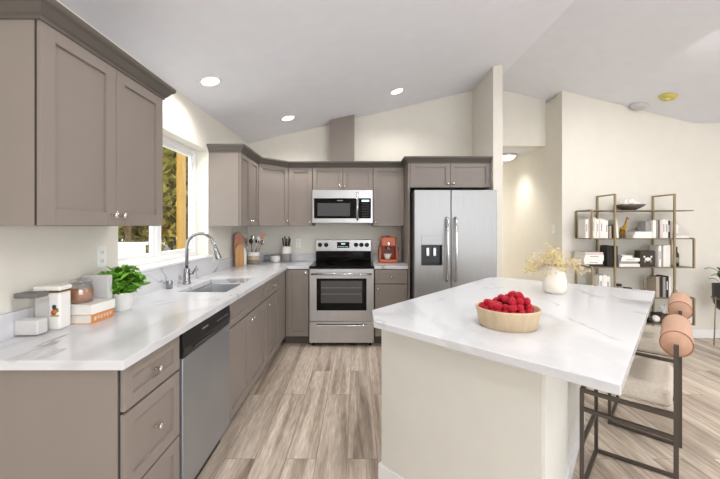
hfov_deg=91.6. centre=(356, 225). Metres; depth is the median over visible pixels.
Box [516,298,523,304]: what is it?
raspberry
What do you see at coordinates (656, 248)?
book
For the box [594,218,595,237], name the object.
book
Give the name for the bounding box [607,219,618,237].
book
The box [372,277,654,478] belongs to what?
kitchen island
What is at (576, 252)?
book
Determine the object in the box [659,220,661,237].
book
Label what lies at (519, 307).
raspberry
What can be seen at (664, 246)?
book
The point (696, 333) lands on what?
baseboard
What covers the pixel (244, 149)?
crown molding
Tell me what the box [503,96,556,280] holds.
wall
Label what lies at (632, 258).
book
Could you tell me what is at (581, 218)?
book
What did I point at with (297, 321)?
base cabinet
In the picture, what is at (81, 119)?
upper cabinet
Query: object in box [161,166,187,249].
tree
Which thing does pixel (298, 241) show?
wall outlet
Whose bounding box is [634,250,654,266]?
box
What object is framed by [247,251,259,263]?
utensil crock
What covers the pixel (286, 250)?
holder
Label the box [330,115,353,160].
duct cover
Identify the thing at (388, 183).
upper cabinet
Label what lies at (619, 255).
book
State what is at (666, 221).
book
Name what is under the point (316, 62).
ceiling
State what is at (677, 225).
ceramic jar
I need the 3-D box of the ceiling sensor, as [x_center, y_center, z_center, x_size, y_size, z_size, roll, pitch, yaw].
[3.389,-1.434,4.200,0.177,0.075,0.178,0,0,-20]
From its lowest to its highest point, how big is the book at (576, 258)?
0.032 m
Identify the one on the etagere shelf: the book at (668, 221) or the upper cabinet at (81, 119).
the book at (668, 221)
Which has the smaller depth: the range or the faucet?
the faucet
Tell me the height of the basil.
0.244 m
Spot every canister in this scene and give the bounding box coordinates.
[13,291,48,334]
[33,284,71,329]
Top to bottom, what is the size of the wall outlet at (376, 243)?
0.115 m
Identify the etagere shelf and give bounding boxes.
[575,194,694,325]
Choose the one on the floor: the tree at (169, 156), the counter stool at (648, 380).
the counter stool at (648, 380)
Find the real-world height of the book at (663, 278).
0.232 m
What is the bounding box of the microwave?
[312,190,372,222]
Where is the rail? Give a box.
[118,242,147,256]
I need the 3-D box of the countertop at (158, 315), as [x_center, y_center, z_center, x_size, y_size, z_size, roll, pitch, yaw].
[-0.994,0.397,2.909,0.892,0.188,3.439,0,0,0]
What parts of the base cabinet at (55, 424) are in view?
panel, drawer, drawer, knob, knob, drawer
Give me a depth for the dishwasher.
1.84 m
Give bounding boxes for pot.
[112,292,133,310]
[711,283,719,309]
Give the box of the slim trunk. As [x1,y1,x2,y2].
[123,226,130,241]
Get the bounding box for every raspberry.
[483,299,489,304]
[488,302,494,308]
[494,303,501,309]
[497,294,503,300]
[502,297,509,303]
[502,304,508,310]
[508,291,515,297]
[508,298,516,304]
[508,305,516,311]
[515,293,523,298]
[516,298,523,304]
[516,305,523,311]
[523,298,530,304]
[525,304,532,309]
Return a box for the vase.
[542,265,566,293]
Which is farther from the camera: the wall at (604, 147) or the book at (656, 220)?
the wall at (604, 147)
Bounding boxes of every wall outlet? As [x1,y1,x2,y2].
[97,246,105,266]
[296,239,300,247]
[374,241,378,248]
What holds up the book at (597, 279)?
on the etagere shelf
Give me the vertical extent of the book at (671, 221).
0.191 m
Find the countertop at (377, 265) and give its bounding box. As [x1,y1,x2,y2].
[372,253,407,268]
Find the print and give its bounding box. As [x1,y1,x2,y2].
[94,311,110,320]
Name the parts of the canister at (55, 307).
lid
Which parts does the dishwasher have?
control panel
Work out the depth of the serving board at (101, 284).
1.80 m
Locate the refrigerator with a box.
[410,190,496,298]
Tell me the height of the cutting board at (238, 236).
0.385 m
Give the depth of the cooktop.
4.04 m
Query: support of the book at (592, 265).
on the etagere shelf
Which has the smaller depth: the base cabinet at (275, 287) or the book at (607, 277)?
the base cabinet at (275, 287)
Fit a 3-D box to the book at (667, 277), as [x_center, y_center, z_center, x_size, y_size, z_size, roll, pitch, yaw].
[3.569,0.698,4.092,0.031,0.244,0.131,0,0,0]
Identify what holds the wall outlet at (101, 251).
attached to the wall at (30, 256)
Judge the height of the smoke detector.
0.066 m
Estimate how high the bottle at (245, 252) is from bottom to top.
0.204 m
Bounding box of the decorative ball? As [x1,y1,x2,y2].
[651,315,659,321]
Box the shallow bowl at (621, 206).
[613,204,645,209]
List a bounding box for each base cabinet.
[0,336,178,478]
[229,282,265,421]
[265,271,284,364]
[285,269,309,342]
[374,269,407,342]
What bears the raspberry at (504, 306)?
on the raspberry
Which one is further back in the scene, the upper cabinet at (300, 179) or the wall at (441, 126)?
the wall at (441, 126)
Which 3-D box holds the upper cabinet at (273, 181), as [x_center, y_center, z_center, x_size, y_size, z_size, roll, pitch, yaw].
[-1.136,-0.364,4.324,0.604,0.728,0.611,0,0,0]
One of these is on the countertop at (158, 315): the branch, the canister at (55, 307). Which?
the canister at (55, 307)
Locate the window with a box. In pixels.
[118,136,212,272]
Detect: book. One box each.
[70,298,114,314]
[70,308,113,323]
[573,257,603,260]
[574,251,602,254]
[574,254,603,257]
[574,260,602,263]
[578,219,587,237]
[581,218,589,237]
[581,264,603,266]
[585,217,593,237]
[593,274,602,285]
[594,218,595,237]
[596,219,598,237]
[597,218,602,237]
[597,274,605,286]
[600,245,608,266]
[603,219,604,237]
[603,245,612,266]
[605,221,607,237]
[606,276,609,286]
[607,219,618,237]
[608,226,611,237]
[613,246,617,266]
[618,254,631,257]
[618,257,639,260]
[618,261,637,263]
[618,264,639,266]
[622,231,651,234]
[622,235,651,237]
[644,220,655,237]
[647,276,658,296]
[649,245,660,266]
[650,275,661,296]
[656,220,657,237]
[656,274,668,296]
[658,219,664,237]
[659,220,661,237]
[659,245,665,266]
[661,246,662,266]
[662,277,665,296]
[665,220,667,237]
[666,245,669,266]
[668,221,669,237]
[669,276,670,296]
[670,221,671,237]
[672,235,688,237]
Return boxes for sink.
[189,283,242,291]
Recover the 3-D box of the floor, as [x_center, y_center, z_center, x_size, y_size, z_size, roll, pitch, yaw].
[2.700,1.422,2.900,8.600,0.100,12.200,0,0,0]
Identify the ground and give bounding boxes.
[121,231,176,252]
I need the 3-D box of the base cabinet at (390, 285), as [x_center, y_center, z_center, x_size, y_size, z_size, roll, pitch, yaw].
[0.392,0.932,4.296,0.380,0.879,0.657,0,0,0]
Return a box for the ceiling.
[59,0,719,163]
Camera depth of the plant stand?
4.02 m
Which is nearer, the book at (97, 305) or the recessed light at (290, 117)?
the book at (97, 305)
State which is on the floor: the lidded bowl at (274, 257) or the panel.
the panel
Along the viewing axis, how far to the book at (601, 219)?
4.03 m
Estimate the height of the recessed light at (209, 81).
0.046 m
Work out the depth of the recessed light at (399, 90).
3.98 m
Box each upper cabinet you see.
[0,0,175,225]
[209,152,257,225]
[258,164,288,225]
[289,168,315,225]
[313,168,372,189]
[372,168,403,225]
[410,163,489,191]
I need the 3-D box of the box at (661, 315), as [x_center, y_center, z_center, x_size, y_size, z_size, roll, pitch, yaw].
[3.561,1.070,4.100,0.132,0.100,0.140,0,0,0]
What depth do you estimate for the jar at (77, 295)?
1.67 m
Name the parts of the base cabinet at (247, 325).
door, door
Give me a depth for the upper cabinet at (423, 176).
4.01 m
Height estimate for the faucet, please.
0.410 m
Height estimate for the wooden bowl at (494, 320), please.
0.088 m
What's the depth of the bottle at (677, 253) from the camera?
4.09 m
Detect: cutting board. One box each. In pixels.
[235,232,242,247]
[235,244,243,266]
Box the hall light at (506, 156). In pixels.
[503,153,516,160]
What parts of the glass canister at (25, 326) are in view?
lid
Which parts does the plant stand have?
leg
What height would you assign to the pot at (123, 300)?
0.096 m
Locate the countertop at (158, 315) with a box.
[0,253,315,369]
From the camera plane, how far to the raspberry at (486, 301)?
1.64 m
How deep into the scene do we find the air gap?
2.55 m
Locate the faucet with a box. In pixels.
[183,232,221,283]
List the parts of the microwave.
door, handle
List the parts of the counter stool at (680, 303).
leg, seat frame, seat, leg, backrest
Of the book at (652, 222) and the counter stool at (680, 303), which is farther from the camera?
the book at (652, 222)
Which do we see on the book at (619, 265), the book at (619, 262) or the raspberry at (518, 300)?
the book at (619, 262)
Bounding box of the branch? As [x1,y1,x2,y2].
[659,304,667,312]
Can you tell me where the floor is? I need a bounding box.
[197,338,719,478]
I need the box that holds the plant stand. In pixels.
[710,296,719,345]
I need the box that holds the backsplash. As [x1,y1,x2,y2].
[372,253,400,260]
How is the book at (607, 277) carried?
on the etagere shelf
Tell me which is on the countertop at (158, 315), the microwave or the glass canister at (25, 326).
the glass canister at (25, 326)
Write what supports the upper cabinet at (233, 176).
attached to the wall at (30, 256)
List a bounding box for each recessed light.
[198,76,221,86]
[280,115,294,120]
[390,88,404,94]
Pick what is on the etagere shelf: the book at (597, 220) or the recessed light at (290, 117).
the book at (597, 220)
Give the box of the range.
[309,239,373,344]
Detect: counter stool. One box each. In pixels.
[580,314,693,478]
[608,292,692,448]
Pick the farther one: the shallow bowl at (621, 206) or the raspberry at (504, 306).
the shallow bowl at (621, 206)
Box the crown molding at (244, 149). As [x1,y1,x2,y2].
[207,144,492,167]
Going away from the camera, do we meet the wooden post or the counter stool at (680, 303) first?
the counter stool at (680, 303)
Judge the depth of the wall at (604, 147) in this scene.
4.30 m
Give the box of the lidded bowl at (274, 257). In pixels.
[270,254,280,261]
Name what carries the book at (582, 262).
on the book at (592, 265)
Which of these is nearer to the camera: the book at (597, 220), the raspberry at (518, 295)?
the raspberry at (518, 295)
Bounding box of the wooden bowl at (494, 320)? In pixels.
[475,301,541,332]
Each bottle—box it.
[244,248,246,264]
[676,247,678,265]
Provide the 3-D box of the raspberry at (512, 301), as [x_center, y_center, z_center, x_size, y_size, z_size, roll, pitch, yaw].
[0.694,0.342,1.563,0.034,0.036,0.034,0,0,-11]
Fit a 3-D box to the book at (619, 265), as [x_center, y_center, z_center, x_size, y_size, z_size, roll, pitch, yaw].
[3.135,0.453,4.125,0.236,0.034,0.200,0,0,0]
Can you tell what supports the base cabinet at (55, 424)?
on the floor
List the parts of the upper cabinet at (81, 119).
door, crown molding, knob, knob, door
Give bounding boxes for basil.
[97,264,150,310]
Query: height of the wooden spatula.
0.270 m
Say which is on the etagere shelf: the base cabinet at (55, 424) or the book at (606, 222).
the book at (606, 222)
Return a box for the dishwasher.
[177,305,229,478]
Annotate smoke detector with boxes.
[658,93,677,100]
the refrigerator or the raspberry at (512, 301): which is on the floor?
the refrigerator
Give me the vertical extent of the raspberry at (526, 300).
0.033 m
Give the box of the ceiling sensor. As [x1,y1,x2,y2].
[630,102,648,109]
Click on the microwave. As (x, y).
(328, 206)
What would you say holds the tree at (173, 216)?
on the ground
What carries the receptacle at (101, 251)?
attached to the wall outlet at (101, 251)
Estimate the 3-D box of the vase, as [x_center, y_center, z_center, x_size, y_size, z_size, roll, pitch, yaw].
[1.355,0.365,2.400,0.150,0.186,0.150,0,0,0]
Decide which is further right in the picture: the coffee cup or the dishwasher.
the coffee cup
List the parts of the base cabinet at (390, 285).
drawer, door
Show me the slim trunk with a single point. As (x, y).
(127, 229)
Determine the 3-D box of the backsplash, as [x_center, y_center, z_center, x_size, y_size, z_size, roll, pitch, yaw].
[0.391,0.407,4.619,0.385,0.102,0.021,0,0,0]
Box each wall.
[0,0,247,313]
[248,91,472,260]
[473,64,502,276]
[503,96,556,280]
[557,90,719,329]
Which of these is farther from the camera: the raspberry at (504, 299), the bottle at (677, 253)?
the bottle at (677, 253)
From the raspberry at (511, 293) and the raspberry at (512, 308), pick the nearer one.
the raspberry at (512, 308)
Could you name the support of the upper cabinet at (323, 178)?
attached to the wall at (441, 126)
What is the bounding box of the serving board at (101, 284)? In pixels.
[82,275,111,297]
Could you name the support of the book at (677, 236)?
on the etagere shelf
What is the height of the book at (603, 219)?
0.214 m
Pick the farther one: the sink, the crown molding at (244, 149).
the crown molding at (244, 149)
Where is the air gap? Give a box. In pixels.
[166,280,172,288]
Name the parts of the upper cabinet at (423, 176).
door, door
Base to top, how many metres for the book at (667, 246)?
0.248 m
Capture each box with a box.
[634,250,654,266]
[638,222,649,231]
[650,312,669,322]
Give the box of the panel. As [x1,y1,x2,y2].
[401,163,409,299]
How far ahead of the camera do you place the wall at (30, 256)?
1.89 m
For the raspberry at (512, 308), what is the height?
0.036 m
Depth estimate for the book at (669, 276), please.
4.03 m
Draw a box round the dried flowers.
[522,243,590,276]
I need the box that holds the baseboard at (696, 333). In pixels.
[692,330,719,337]
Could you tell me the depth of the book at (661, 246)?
4.03 m
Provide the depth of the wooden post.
4.94 m
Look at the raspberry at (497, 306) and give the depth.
1.55 m
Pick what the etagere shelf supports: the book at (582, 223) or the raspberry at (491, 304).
the book at (582, 223)
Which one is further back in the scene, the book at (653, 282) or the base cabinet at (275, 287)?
the book at (653, 282)
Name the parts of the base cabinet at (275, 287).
door, drawer, filler panel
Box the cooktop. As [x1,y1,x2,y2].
[309,261,373,268]
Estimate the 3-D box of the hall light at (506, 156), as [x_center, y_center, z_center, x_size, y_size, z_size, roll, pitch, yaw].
[2.240,-1.025,5.260,0.310,0.085,0.310,0,0,0]
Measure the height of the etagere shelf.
1.740 m
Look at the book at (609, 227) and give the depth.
4.02 m
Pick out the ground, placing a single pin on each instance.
(166, 248)
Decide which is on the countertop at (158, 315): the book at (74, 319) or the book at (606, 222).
the book at (74, 319)
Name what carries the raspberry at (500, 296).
in the wooden bowl at (494, 320)
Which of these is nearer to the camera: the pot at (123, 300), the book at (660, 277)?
the pot at (123, 300)
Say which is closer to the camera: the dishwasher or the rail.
the dishwasher
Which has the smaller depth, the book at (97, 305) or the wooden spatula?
the book at (97, 305)
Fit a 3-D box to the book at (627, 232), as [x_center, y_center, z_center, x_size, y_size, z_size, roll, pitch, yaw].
[3.296,0.085,4.125,0.202,0.040,0.200,0,0,0]
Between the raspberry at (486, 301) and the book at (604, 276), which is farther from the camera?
the book at (604, 276)
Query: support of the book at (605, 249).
on the etagere shelf
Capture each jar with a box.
[70,288,92,302]
[672,224,678,233]
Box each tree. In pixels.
[118,147,187,252]
[122,156,187,251]
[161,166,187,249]
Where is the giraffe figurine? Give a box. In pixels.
[619,217,628,237]
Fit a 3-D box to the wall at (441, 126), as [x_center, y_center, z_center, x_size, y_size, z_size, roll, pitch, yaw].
[0.007,-0.222,4.680,3.255,3.188,0.100,0,0,0]
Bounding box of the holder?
[282,246,291,261]
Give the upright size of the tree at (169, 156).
4.396 m
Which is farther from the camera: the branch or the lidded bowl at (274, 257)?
the lidded bowl at (274, 257)
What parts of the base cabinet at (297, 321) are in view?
filler panel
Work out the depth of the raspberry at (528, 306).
1.54 m
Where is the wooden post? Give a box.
[177,153,185,248]
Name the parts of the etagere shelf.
frame, frame, upright frame, upright frame, frame, frame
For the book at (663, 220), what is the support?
on the etagere shelf
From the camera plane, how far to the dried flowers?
2.38 m
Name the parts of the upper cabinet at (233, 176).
door, door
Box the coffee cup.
[384,253,393,258]
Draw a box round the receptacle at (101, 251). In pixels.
[100,250,103,262]
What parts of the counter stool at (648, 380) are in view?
leg, leg, seat frame, seat, leg, backrest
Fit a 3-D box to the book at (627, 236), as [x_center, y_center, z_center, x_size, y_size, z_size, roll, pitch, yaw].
[3.287,0.122,4.125,0.219,0.034,0.200,0,0,0]
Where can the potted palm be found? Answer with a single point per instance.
(715, 286)
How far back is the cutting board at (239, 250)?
4.00 m
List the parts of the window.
sash, sill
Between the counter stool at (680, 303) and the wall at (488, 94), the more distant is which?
the wall at (488, 94)
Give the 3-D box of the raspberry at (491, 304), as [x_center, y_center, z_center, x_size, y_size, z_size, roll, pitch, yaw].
[0.611,0.359,1.583,0.035,0.035,0.034,0,0,1]
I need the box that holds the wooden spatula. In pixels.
[256,233,264,251]
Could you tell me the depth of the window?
2.95 m
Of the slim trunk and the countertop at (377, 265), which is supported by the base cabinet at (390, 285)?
the countertop at (377, 265)
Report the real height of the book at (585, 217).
0.243 m
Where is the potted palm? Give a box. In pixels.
[704,267,719,309]
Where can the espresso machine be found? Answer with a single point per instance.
(388, 243)
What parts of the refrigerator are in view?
dispenser panel, freezer door, handle, handle, fridge door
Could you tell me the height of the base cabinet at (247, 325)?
0.879 m
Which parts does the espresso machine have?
frame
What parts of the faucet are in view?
spout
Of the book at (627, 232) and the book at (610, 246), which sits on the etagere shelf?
the book at (610, 246)
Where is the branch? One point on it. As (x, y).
(662, 307)
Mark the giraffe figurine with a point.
(622, 229)
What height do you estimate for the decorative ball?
0.084 m
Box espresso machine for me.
[378,236,398,262]
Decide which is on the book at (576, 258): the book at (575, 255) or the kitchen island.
the book at (575, 255)
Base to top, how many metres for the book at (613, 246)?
0.239 m
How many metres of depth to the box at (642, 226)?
4.07 m
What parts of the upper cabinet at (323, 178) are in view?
door, door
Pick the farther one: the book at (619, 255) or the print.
the book at (619, 255)

